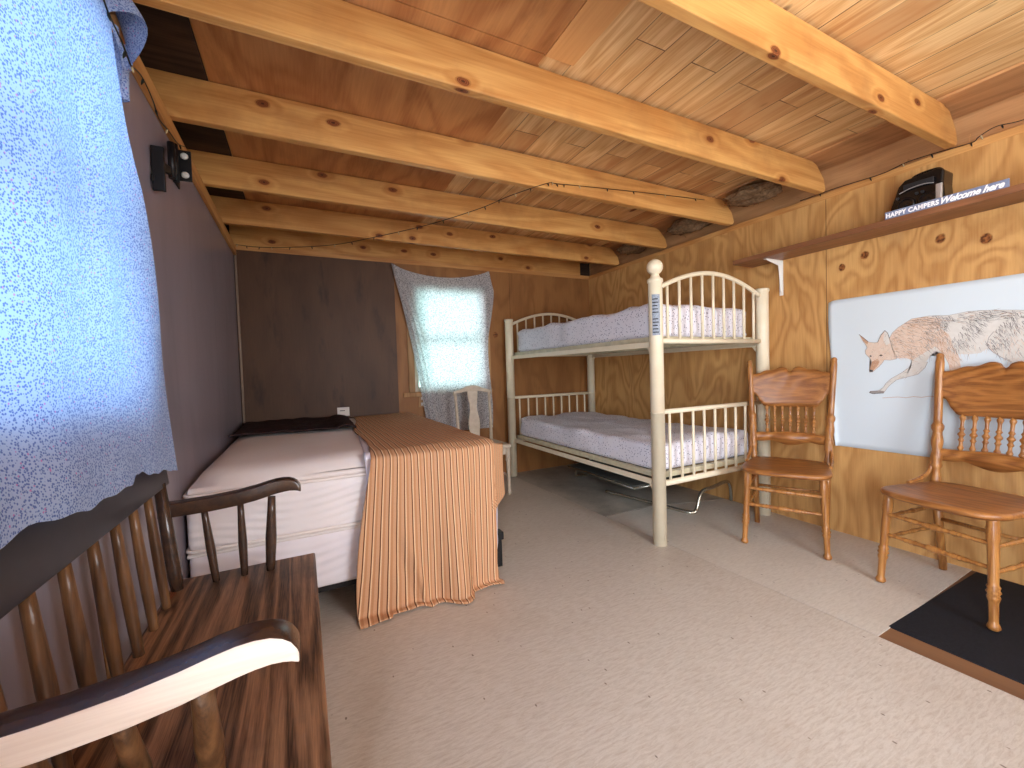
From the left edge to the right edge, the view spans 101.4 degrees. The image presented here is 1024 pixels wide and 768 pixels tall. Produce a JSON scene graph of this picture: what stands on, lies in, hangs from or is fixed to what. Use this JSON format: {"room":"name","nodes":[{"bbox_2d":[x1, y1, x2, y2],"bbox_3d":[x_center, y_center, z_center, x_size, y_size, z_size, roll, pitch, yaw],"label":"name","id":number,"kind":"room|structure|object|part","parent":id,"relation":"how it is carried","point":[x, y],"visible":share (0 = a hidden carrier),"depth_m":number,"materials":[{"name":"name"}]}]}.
{"room":"cabin bedroom","nodes":[
{"label":"cabin bedroom","id":0,"kind":"room"},
{"bbox_2d":[0,72,241,764],"bbox_3d":[-1.003,0.086,0.947,0.100,2.150,5.290,-3,2,-27],"label":"wall","id":1,"kind":"structure","parent":0,"point":[194,262],"depth_m":1.60,"materials":[{"name":"paint"}]},
{"bbox_2d":[0,0,177,548],"bbox_3d":[-0.724,-0.433,0.569,0.109,1.406,1.441,-3,2,-27],"label":"window curtain","id":2,"kind":"object","parent":1,"relation":"hanging from","point":[84,411],"visible":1,"depth_m":0.76,"materials":[{"name":"blue fabric"}]},
{"bbox_2d":[96,611,110,678],"bbox_3d":[-0.889,0.533,0.908,0.006,0.453,0.072,-3,2,-23],"label":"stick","id":3,"kind":"object","parent":1,"relation":"attached to","point":[104,655],"visible":0.05,"depth_m":0.92,"materials":[{"name":"brown wood"}]},
{"bbox_2d":[103,0,184,148],"bbox_3d":[-1.097,-0.891,1.269,0.035,0.178,1.082,-3,2,-28],"label":"string lights","id":4,"kind":"object","parent":1,"relation":"attached to","point":[125,54],"visible":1,"depth_m":1.12,"materials":[{"name":"green plastic"}]},
{"bbox_2d":[150,141,192,191],"bbox_3d":[-1.273,-0.800,1.585,0.066,0.285,0.400,-3,2,-27],"label":"wall lamp","id":5,"kind":"object","parent":1,"relation":"attached to","point":[179,167],"depth_m":1.52,"materials":[{"name":"black metal"}]},
{"bbox_3d":[-1.205,-0.730,1.433,0.036,0.150,0.065,-3,2,-27],"label":"head plate","id":6,"kind":"part","parent":5,"relation":"part of","materials":[{"name":"black metal"}]},
{"bbox_3d":[-1.230,-0.766,1.479,0.012,0.051,0.132,-2,2,-19],"label":"arm","id":7,"kind":"part","parent":5,"relation":"part of","materials":[{"name":"black metal"}]},
{"bbox_3d":[-1.335,-0.874,1.704,0.066,0.122,0.130,-3,2,-27],"label":"wall plate","id":8,"kind":"part","parent":5,"relation":"part of","materials":[{"name":"black metal"}]},
{"bbox_2d":[110,11,235,254],"bbox_3d":[-1.050,-0.987,0.961,0.120,0.085,5.190,-3,2,-27],"label":"trim","id":9,"kind":"structure","parent":1,"relation":"attached to","point":[163,115],"depth_m":1.59,"materials":[{"name":"brown wood"}]},
{"bbox_2d":[233,250,589,474],"bbox_3d":[-0.624,-0.028,4.037,3.355,2.150,0.106,-3,2,-27],"label":"wall","id":10,"kind":"structure","parent":0,"point":[318,334],"depth_m":3.62,"materials":[{"name":"brown wood"}]},
{"bbox_2d":[234,255,244,423],"bbox_3d":[-2.095,-0.305,3.225,0.022,1.450,0.019,-2,2,-4],"label":"trim","id":11,"kind":"structure","parent":10,"relation":"attached to","point":[235,259],"depth_m":3.22,"materials":[{"name":"brown wood"}]},
{"bbox_2d":[337,407,349,415],"bbox_3d":[-1.435,0.236,3.567,0.096,0.075,0.013,-3,2,-27],"label":"card","id":12,"kind":"object","parent":10,"relation":"attached to","point":[342,410],"visible":0.78,"depth_m":3.56,"materials":[{"name":"white paper"}]},
{"bbox_2d":[226,226,589,275],"bbox_3d":[-0.697,-1.163,4.068,3.700,0.320,0.030,-3,2,-27],"label":"trim","id":13,"kind":"structure","parent":10,"relation":"attached to","point":[584,268],"depth_m":4.82,"materials":[{"name":"brown wood"}]},
{"bbox_2d":[235,244,588,279],"bbox_3d":[-0.658,-1.122,4.001,3.355,0.040,0.106,-3,2,-27],"label":"trim","id":14,"kind":"structure","parent":10,"relation":"on","point":[239,247],"depth_m":3.77,"materials":[{"name":"brown wood"}]},
{"bbox_2d":[414,357,420,391],"bbox_3d":[-0.618,-0.426,4.048,0.700,0.975,0.060,-3,2,-27],"label":"window","id":15,"kind":"structure","parent":10,"relation":"in","point":[417,388],"depth_m":3.89,"materials":[{"name":"white paint"}]},
{"bbox_2d":[418,396,423,406],"bbox_3d":[-0.829,0.159,3.878,0.070,0.110,0.011,-3,2,-27],"label":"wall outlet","id":16,"kind":"object","parent":10,"relation":"attached to","point":[421,404],"visible":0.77,"depth_m":3.87,"materials":[{"name":"beige plastic"}]},
{"bbox_2d":[390,264,493,429],"bbox_3d":[-0.606,-0.314,3.934,0.980,1.528,0.093,-3,2,-27],"label":"window curtain","id":17,"kind":"object","parent":10,"relation":"hanging from","point":[448,320],"visible":0.9,"depth_m":3.95,"materials":[{"name":"white fabric"}]},
{"bbox_2d":[403,322,492,396],"bbox_3d":[-0.604,-0.434,3.975,0.880,1.075,0.022,-3,2,-27],"label":"trim","id":18,"kind":"structure","parent":10,"relation":"attached to","point":[411,368],"depth_m":3.82,"materials":[{"name":"brown wood"}]},
{"bbox_2d":[134,0,1023,263],"bbox_3d":[0.463,-1.292,1.744,3.700,0.042,5.440,-3,2,-27],"label":"ceiling","id":19,"kind":"structure","parent":0,"point":[646,55],"depth_m":1.78,"materials":[{"name":"brown wood"}]},
{"bbox_2d":[229,225,579,274],"bbox_3d":[-0.719,-1.224,4.006,3.310,0.167,0.040,-3,2,-27],"label":"ceiling beam","id":20,"kind":"structure","parent":19,"relation":"attached to","point":[240,235],"depth_m":3.80,"materials":[{"name":"brown wood"}]},
{"bbox_2d":[210,195,618,265],"bbox_3d":[-0.452,-1.215,3.496,3.429,0.167,0.040,-3,2,-27],"label":"ceiling beam","id":21,"kind":"structure","parent":19,"relation":"attached to","point":[239,212],"depth_m":3.25,"materials":[{"name":"brown wood"}]},
{"bbox_2d":[187,149,666,248],"bbox_3d":[-0.174,-1.206,2.942,3.429,0.167,0.040,-3,2,-27],"label":"ceiling beam","id":22,"kind":"structure","parent":19,"relation":"attached to","point":[215,170],"depth_m":2.65,"materials":[{"name":"brown wood"}]},
{"bbox_2d":[615,244,647,254],"bbox_3d":[1.158,-1.292,3.943,0.256,0.125,0.457,-3,2,-27],"label":"tuft","id":23,"kind":"object","parent":22,"relation":"attached to","point":[627,249],"visible":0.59,"depth_m":3.93,"materials":[{"name":"brown"}]},
{"bbox_2d":[145,67,733,225],"bbox_3d":[0.114,-1.196,2.370,3.429,0.167,0.040,-3,2,-27],"label":"ceiling beam","id":24,"kind":"structure","parent":19,"relation":"attached to","point":[186,99],"depth_m":2.02,"materials":[{"name":"brown wood"}]},
{"bbox_2d":[236,182,703,249],"bbox_3d":[-0.380,-1.085,2.697,3.461,0.312,0.747,-2,2,3],"label":"string lights","id":25,"kind":"object","parent":24,"relation":"hanging from","point":[549,182],"visible":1,"depth_m":2.59,"materials":[{"name":"green plastic"}]},
{"bbox_2d":[723,181,782,206],"bbox_3d":[1.638,-1.283,2.865,0.310,0.104,0.380,-3,2,-27],"label":"tuft","id":26,"kind":"object","parent":24,"relation":"attached to","point":[748,195],"visible":0.98,"depth_m":2.79,"materials":[{"name":"brown"}]},
{"bbox_2d":[132,0,824,193],"bbox_3d":[0.387,-1.187,1.825,3.429,0.167,0.040,-3,2,-27],"label":"ceiling beam","id":27,"kind":"structure","parent":19,"relation":"attached to","point":[341,30],"depth_m":1.55,"materials":[{"name":"brown wood"}]},
{"bbox_2d":[638,0,956,148],"bbox_3d":[0.648,-1.178,1.307,3.429,0.167,0.040,-3,2,-27],"label":"ceiling beam","id":28,"kind":"structure","parent":19,"relation":"attached to","point":[763,30],"depth_m":1.51,"materials":[{"name":"brown wood"}]},
{"bbox_2d":[318,463,1023,767],"bbox_3d":[0.613,1.043,1.780,3.800,0.120,5.400,-3,2,-27],"label":"floor","id":29,"kind":"structure","parent":0,"point":[601,645],"depth_m":1.52,"materials":[{"name":"beige carpet"}]},
{"bbox_2d":[0,470,331,767],"bbox_3d":[-0.670,0.617,0.952,0.432,0.871,1.026,-3,2,-27],"label":"bench","id":30,"kind":"object","parent":29,"relation":"on","point":[227,671],"visible":0.91,"depth_m":0.75,"materials":[{"name":"brown wood"}]},
{"bbox_3d":[-0.857,0.254,0.847,0.035,0.127,0.995,-3,2,-27],"label":"crest rail","id":31,"kind":"part","parent":30,"relation":"part of","materials":[{"name":"brown wood"}]},
{"bbox_3d":[-1.029,0.462,1.254,0.059,0.333,0.040,-3,2,-27],"label":"post","id":32,"kind":"part","parent":30,"relation":"part of","materials":[{"name":"brown wood"}]},
{"bbox_3d":[-0.663,0.641,0.973,0.402,0.042,0.995,-3,2,-27],"label":"seat","id":33,"kind":"part","parent":30,"relation":"part of","materials":[{"name":"brown wood"}]},
{"bbox_2d":[318,529,503,607],"bbox_3d":[-1.023,0.909,2.728,1.342,0.190,1.795,-3,2,-27],"label":"frame","id":34,"kind":"object","parent":29,"relation":"on","point":[500,532],"visible":0.17,"depth_m":1.90,"materials":[{"name":"black metal"}]},
{"bbox_2d":[187,525,360,587],"bbox_3d":[-1.089,0.733,2.697,1.241,0.247,1.873,-3,2,-27],"label":"box spring","id":35,"kind":"object","parent":34,"relation":"on","point":[335,550],"visible":0.16,"depth_m":1.79,"materials":[{"name":"white fabric"}]},
{"bbox_2d":[183,418,365,554],"bbox_3d":[-1.095,0.460,2.683,1.253,0.325,1.895,-3,2,-27],"label":"mattress","id":36,"kind":"object","parent":35,"relation":"on","point":[329,466],"visible":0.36,"depth_m":1.78,"materials":[{"name":"white fabric"}]},
{"bbox_2d":[228,414,355,436],"bbox_3d":[-1.517,0.281,2.970,0.716,0.044,0.980,-3,2,-27],"label":"throw","id":37,"kind":"object","parent":36,"relation":"on","point":[301,424],"visible":1,"depth_m":2.88,"materials":[{"name":"fabric"}]},
{"bbox_2d":[358,435,497,547],"bbox_3d":[-0.514,0.625,2.338,0.690,0.670,0.779,-3,2,-27],"label":"sheet","id":38,"kind":"object","parent":36,"relation":"on","point":[364,445],"visible":0.17,"depth_m":1.93,"materials":[{"name":"white fabric"}]},
{"bbox_2d":[352,413,504,628],"bbox_3d":[-0.726,0.633,2.731,0.758,0.714,1.969,-3,2,-27],"label":"striped blanket","id":39,"kind":"object","parent":36,"relation":"on","point":[428,537],"visible":1,"depth_m":1.95,"materials":[{"name":"fabric"}]},
{"bbox_3d":[-1.078,0.873,2.700,1.205,0.031,1.795,-3,2,-27],"label":"rail","id":40,"kind":"part","parent":34,"relation":"part of","materials":[{"name":"black metal"}]},
{"bbox_2d":[453,385,510,493],"bbox_3d":[-0.274,0.482,3.686,0.399,0.935,0.418,-3,2,-24],"label":"chair","id":41,"kind":"object","parent":29,"relation":"on","point":[474,421],"visible":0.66,"depth_m":3.83,"materials":[{"name":"white paint"}]},
{"bbox_3d":[-0.495,0.308,3.774,0.030,0.451,0.073,-3,2,-35],"label":"post","id":42,"kind":"part","parent":41,"relation":"part of","materials":[{"name":"white paint"}]},
{"bbox_3d":[-0.366,0.055,3.851,0.369,0.088,0.022,-3,2,-24],"label":"crest rail","id":43,"kind":"part","parent":41,"relation":"part of","materials":[{"name":"white paint"}]},
{"bbox_3d":[-0.203,0.294,3.902,0.030,0.451,0.073,-2,2,-12],"label":"post","id":44,"kind":"part","parent":41,"relation":"part of","materials":[{"name":"white paint"}]},
{"bbox_3d":[-0.263,0.533,3.666,0.399,0.032,0.370,-3,2,-24],"label":"seat","id":45,"kind":"part","parent":41,"relation":"part of","materials":[{"name":"white paint"}]},
{"bbox_3d":[-0.031,0.744,3.595,0.046,0.400,0.048,-3,2,-24],"label":"leg","id":46,"kind":"part","parent":41,"relation":"part of","materials":[{"name":"white paint"}]},
{"bbox_2d":[504,259,770,546],"bbox_3d":[0.865,0.077,3.547,1.085,1.678,2.021,-3,2,-27],"label":"bunk bed","id":47,"kind":"object","parent":29,"relation":"on","point":[656,344],"visible":0.87,"depth_m":2.74,"materials":[{"name":"beige paint"}]},
{"bbox_3d":[-0.010,0.141,4.189,0.090,1.565,0.090,-3,2,-27],"label":"post","id":48,"kind":"part","parent":47,"relation":"part of","materials":[{"name":"beige metal"}]},
{"bbox_3d":[0.409,-0.672,4.386,0.946,0.143,0.028,-3,2,-27],"label":"arched rail","id":49,"kind":"part","parent":47,"relation":"part of","materials":[{"name":"beige metal"}]},
{"bbox_3d":[0.434,0.117,4.412,0.994,0.028,0.029,-3,2,-27],"label":"rail","id":50,"kind":"part","parent":47,"relation":"part of","materials":[{"name":"beige metal"}]},
{"bbox_3d":[0.421,-0.303,4.398,0.994,0.030,0.031,-3,2,-27],"label":"rail","id":51,"kind":"part","parent":47,"relation":"part of","materials":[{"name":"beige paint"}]},
{"bbox_3d":[0.425,-0.248,3.321,0.039,0.034,1.930,-3,2,-27],"label":"rail","id":52,"kind":"part","parent":47,"relation":"part of","materials":[{"name":"beige metal"}]},
{"bbox_3d":[0.451,0.574,3.348,0.039,0.034,1.930,-3,2,-27],"label":"rail","id":53,"kind":"part","parent":47,"relation":"part of","materials":[{"name":"beige metal"}]},
{"bbox_3d":[0.878,0.098,4.634,0.090,1.565,0.090,-3,2,-27],"label":"post","id":54,"kind":"part","parent":47,"relation":"part of","materials":[{"name":"beige metal"}]},
{"bbox_2d":[517,304,746,351],"bbox_3d":[0.850,-0.429,3.530,0.921,0.228,1.834,-3,2,-27],"label":"mattress","id":55,"kind":"object","parent":47,"relation":"on","point":[632,322],"visible":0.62,"depth_m":2.84,"materials":[{"name":"white speckled print cotton fabric"}]},
{"bbox_3d":[0.854,-0.302,3.535,0.924,0.032,1.870,-3,2,-27],"label":"mattress frame","id":56,"kind":"part","parent":47,"relation":"part of","materials":[{"name":"beige metal"}]},
{"bbox_3d":[0.880,0.520,3.562,0.924,0.032,1.870,-3,2,-27],"label":"mattress frame","id":57,"kind":"part","parent":47,"relation":"part of","materials":[{"name":"beige metal"}]},
{"bbox_2d":[521,412,748,469],"bbox_3d":[0.873,0.407,3.556,0.925,0.201,1.854,-3,2,-27],"label":"mattress","id":58,"kind":"object","parent":47,"relation":"on","point":[625,439],"visible":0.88,"depth_m":3.06,"materials":[{"name":"white speckled print cotton fabric"}]},
{"bbox_3d":[0.879,0.497,3.562,0.844,0.020,1.770,-3,2,-27],"label":"mattress","id":59,"kind":"part","parent":58,"relation":"part of","materials":[{"name":"grey fabric"}]},
{"bbox_3d":[0.857,0.170,2.465,0.090,1.565,0.090,-3,2,-27],"label":"post","id":60,"kind":"part","parent":47,"relation":"part of","materials":[{"name":"beige metal"}]},
{"bbox_3d":[1.285,-0.290,3.752,0.039,0.034,1.930,-3,2,-27],"label":"rail","id":61,"kind":"part","parent":47,"relation":"part of","materials":[{"name":"beige metal"}]},
{"bbox_3d":[1.314,0.573,2.701,0.994,0.035,0.036,-3,2,-27],"label":"rail","id":62,"kind":"part","parent":47,"relation":"part of","materials":[{"name":"beige metal"}]},
{"bbox_3d":[1.276,-0.643,2.662,0.946,0.143,0.028,-3,2,-27],"label":"arched rail","id":63,"kind":"part","parent":47,"relation":"part of","materials":[{"name":"beige metal"}]},
{"bbox_3d":[1.287,-0.274,2.674,0.994,0.030,0.031,-3,2,-27],"label":"rail","id":64,"kind":"part","parent":47,"relation":"part of","materials":[{"name":"beige metal"}]},
{"bbox_3d":[1.301,0.146,2.687,0.994,0.028,0.029,-3,2,-27],"label":"rail","id":65,"kind":"part","parent":47,"relation":"part of","materials":[{"name":"beige metal"}]},
{"bbox_3d":[1.744,0.127,2.910,0.090,1.565,0.090,-3,2,-27],"label":"post","id":66,"kind":"part","parent":47,"relation":"part of","materials":[{"name":"beige metal"}]},
{"bbox_2d":[568,457,732,513],"bbox_3d":[1.090,0.820,3.610,0.694,0.199,1.365,-3,2,-27],"label":"cot","id":67,"kind":"object","parent":29,"relation":"on","point":[615,478],"visible":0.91,"depth_m":3.44,"materials":[{"name":"silver metal"}]},
{"bbox_3d":[0.835,0.832,4.153,0.518,0.156,0.069,-3,2,-27],"label":"bent leg","id":68,"kind":"part","parent":67,"relation":"part of","materials":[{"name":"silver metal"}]},
{"bbox_3d":[1.034,0.780,3.750,0.563,0.075,1.062,-3,2,-27],"label":"deck frame","id":69,"kind":"part","parent":67,"relation":"part of","materials":[{"name":"silver metal"}]},
{"bbox_3d":[1.176,0.826,3.176,0.956,0.188,0.366,-1,2,18],"label":"bent leg","id":70,"kind":"part","parent":67,"relation":"part of","materials":[{"name":"silver metal"}]},
{"bbox_2d":[741,357,836,559],"bbox_3d":[1.649,0.388,2.512,0.483,1.079,0.543,0,2,38],"label":"chair","id":71,"kind":"object","parent":29,"relation":"on","point":[799,387],"visible":1,"depth_m":2.59,"materials":[{"name":"brown wood"}]},
{"bbox_3d":[1.381,0.724,2.471,0.071,0.428,0.044,-3,2,-22],"label":"leg","id":72,"kind":"part","parent":71,"relation":"part of","materials":[{"name":"brown wood"}]},
{"bbox_3d":[1.593,0.181,2.782,0.049,0.680,0.136,-1,2,16],"label":"post","id":73,"kind":"part","parent":71,"relation":"part of","materials":[{"name":"brown wood"}]},
{"bbox_3d":[1.609,0.709,2.767,0.041,0.424,0.082,0,2,38],"label":"leg","id":74,"kind":"part","parent":71,"relation":"part of","materials":[{"name":"brown wood"}]},
{"bbox_3d":[1.623,0.494,2.478,0.437,0.032,0.446,0,2,38],"label":"seat","id":75,"kind":"part","parent":71,"relation":"part of","materials":[{"name":"brown wood"}]},
{"bbox_3d":[1.760,0.345,2.655,0.400,0.086,0.045,0,2,38],"label":"rail","id":76,"kind":"part","parent":71,"relation":"part of","materials":[{"name":"brown wood"}]},
{"bbox_3d":[1.782,0.016,2.687,0.424,0.255,0.070,0,2,38],"label":"carved crest rail","id":77,"kind":"part","parent":71,"relation":"part of","materials":[{"name":"brown wood"}]},
{"bbox_3d":[1.677,0.722,2.241,0.044,0.428,0.071,-2,2,7],"label":"leg","id":78,"kind":"part","parent":71,"relation":"part of","materials":[{"name":"brown wood"}]},
{"bbox_3d":[1.908,0.708,2.534,0.041,0.424,0.082,0,2,38],"label":"leg","id":79,"kind":"part","parent":71,"relation":"part of","materials":[{"name":"brown wood"}]},
{"bbox_3d":[1.922,0.179,2.526,0.136,0.680,0.049,-3,2,-30],"label":"post","id":80,"kind":"part","parent":71,"relation":"part of","materials":[{"name":"brown wood"}]},
{"bbox_2d":[889,572,1023,684],"bbox_3d":[2.074,0.949,1.481,0.880,0.004,0.845,-3,2,-27],"label":"door mat","id":81,"kind":"object","parent":29,"relation":"on","point":[954,622],"visible":1,"depth_m":1.65,"materials":[{"name":"black rubber"}]},
{"bbox_2d":[875,353,1023,631],"bbox_3d":[2.003,0.397,1.845,0.543,1.079,0.483,-2,2,-15],"label":"chair","id":82,"kind":"object","parent":81,"relation":"on","point":[989,390],"visible":1,"depth_m":1.91,"materials":[{"name":"brown wood"}]},
{"bbox_3d":[1.760,0.726,1.980,0.071,0.428,0.044,-1,2,15],"label":"leg","id":83,"kind":"part","parent":82,"relation":"part of","materials":[{"name":"brown wood"}]},
{"bbox_3d":[2.122,0.185,2.089,0.136,0.680,0.049,-3,2,-38],"label":"post","id":84,"kind":"part","parent":82,"relation":"part of","materials":[{"name":"brown wood"}]},
{"bbox_3d":[2.119,0.714,2.081,0.082,0.424,0.041,-2,2,-15],"label":"leg","id":85,"kind":"part","parent":82,"relation":"part of","materials":[{"name":"brown wood"}]},
{"bbox_3d":[1.960,0.503,1.835,0.446,0.032,0.437,-2,2,-15],"label":"seat","id":86,"kind":"part","parent":82,"relation":"part of","materials":[{"name":"brown wood"}]},
{"bbox_3d":[2.178,0.355,1.892,0.045,0.086,0.400,-2,2,-15],"label":"rail","id":87,"kind":"part","parent":82,"relation":"part of","materials":[{"name":"brown wood"}]},
{"bbox_3d":[2.219,0.026,1.896,0.070,0.255,0.424,-2,2,-15],"label":"carved crest rail","id":88,"kind":"part","parent":82,"relation":"part of","materials":[{"name":"brown wood"}]},
{"bbox_3d":[1.860,0.734,1.619,0.044,0.428,0.071,0,3,44],"label":"leg","id":89,"kind":"part","parent":82,"relation":"part of","materials":[{"name":"brown wood"}]},
{"bbox_2d":[589,132,1023,584],"bbox_3d":[2.083,-0.062,2.495,0.100,2.150,5.290,-3,2,-27],"label":"wall","id":90,"kind":"structure","parent":0,"point":[990,243],"depth_m":2.61,"materials":[{"name":"brown wood"}]},
{"bbox_2d":[589,91,1023,275],"bbox_3d":[2.060,-1.201,2.576,0.030,0.320,5.290,-3,2,-27],"label":"trim","id":91,"kind":"structure","parent":90,"relation":"attached to","point":[975,123],"depth_m":2.43,"materials":[{"name":"brown wood"}]},
{"bbox_2d":[589,124,1023,278],"bbox_3d":[2.027,-1.157,2.504,0.096,0.040,5.190,-3,2,-27],"label":"trim","id":92,"kind":"structure","parent":90,"relation":"on","point":[1019,129],"depth_m":2.48,"materials":[{"name":"brown wood"}]},
{"bbox_2d":[666,218,713,235],"bbox_3d":[1.436,-1.286,3.377,0.280,0.130,0.452,-3,2,-27],"label":"tuft","id":93,"kind":"object","parent":92,"relation":"on","point":[681,226],"visible":0.7,"depth_m":3.33,"materials":[{"name":"brown"}]},
{"bbox_2d":[733,183,1023,295],"bbox_3d":[2.181,-0.711,1.884,0.214,0.265,2.430,-3,2,-27],"label":"wall shelf","id":94,"kind":"object","parent":90,"relation":"attached to","point":[1011,195],"visible":1,"depth_m":2.17,"materials":[{"name":"brown wood"}]},
{"bbox_2d":[891,167,952,210],"bbox_3d":[2.062,-0.961,2.115,0.130,0.226,0.221,-3,2,-27],"label":"radio","id":95,"kind":"object","parent":94,"relation":"on","point":[933,183],"visible":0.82,"depth_m":2.06,"materials":[{"name":"black plastic"}]},
{"bbox_3d":[2.008,-0.977,2.084,0.007,0.017,0.131,-3,2,-27],"label":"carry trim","id":96,"kind":"part","parent":95,"relation":"part of","materials":[{"name":"silver metal"}]},
{"bbox_3d":[2.085,-1.052,2.105,0.016,0.043,0.134,-3,2,-27],"label":"handle","id":97,"kind":"part","parent":95,"relation":"part of","materials":[{"name":"black plastic"}]},
{"bbox_2d":[885,178,1009,219],"bbox_3d":[2.022,-0.860,1.973,0.013,0.037,0.424,-3,2,-27],"label":"sign","id":98,"kind":"object","parent":94,"relation":"on","point":[1001,184],"visible":1,"depth_m":1.94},
{"bbox_2d":[800,119,1023,200],"bbox_3d":[2.263,-1.165,1.901,0.015,0.058,1.800,-3,2,-27],"label":"string lights","id":99,"kind":"object","parent":90,"relation":"attached to","point":[1001,125],"visible":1,"depth_m":2.14,"materials":[{"name":"green plastic"}]},
{"bbox_2d":[828,273,1023,456],"bbox_3d":[2.294,-0.055,1.930,0.021,0.889,1.490,-3,2,-27],"label":"poster","id":100,"kind":"object","parent":90,"relation":"attached to","point":[885,346],"visible":0.89,"depth_m":2.24,"materials":[{"name":"paper"}]}
]}

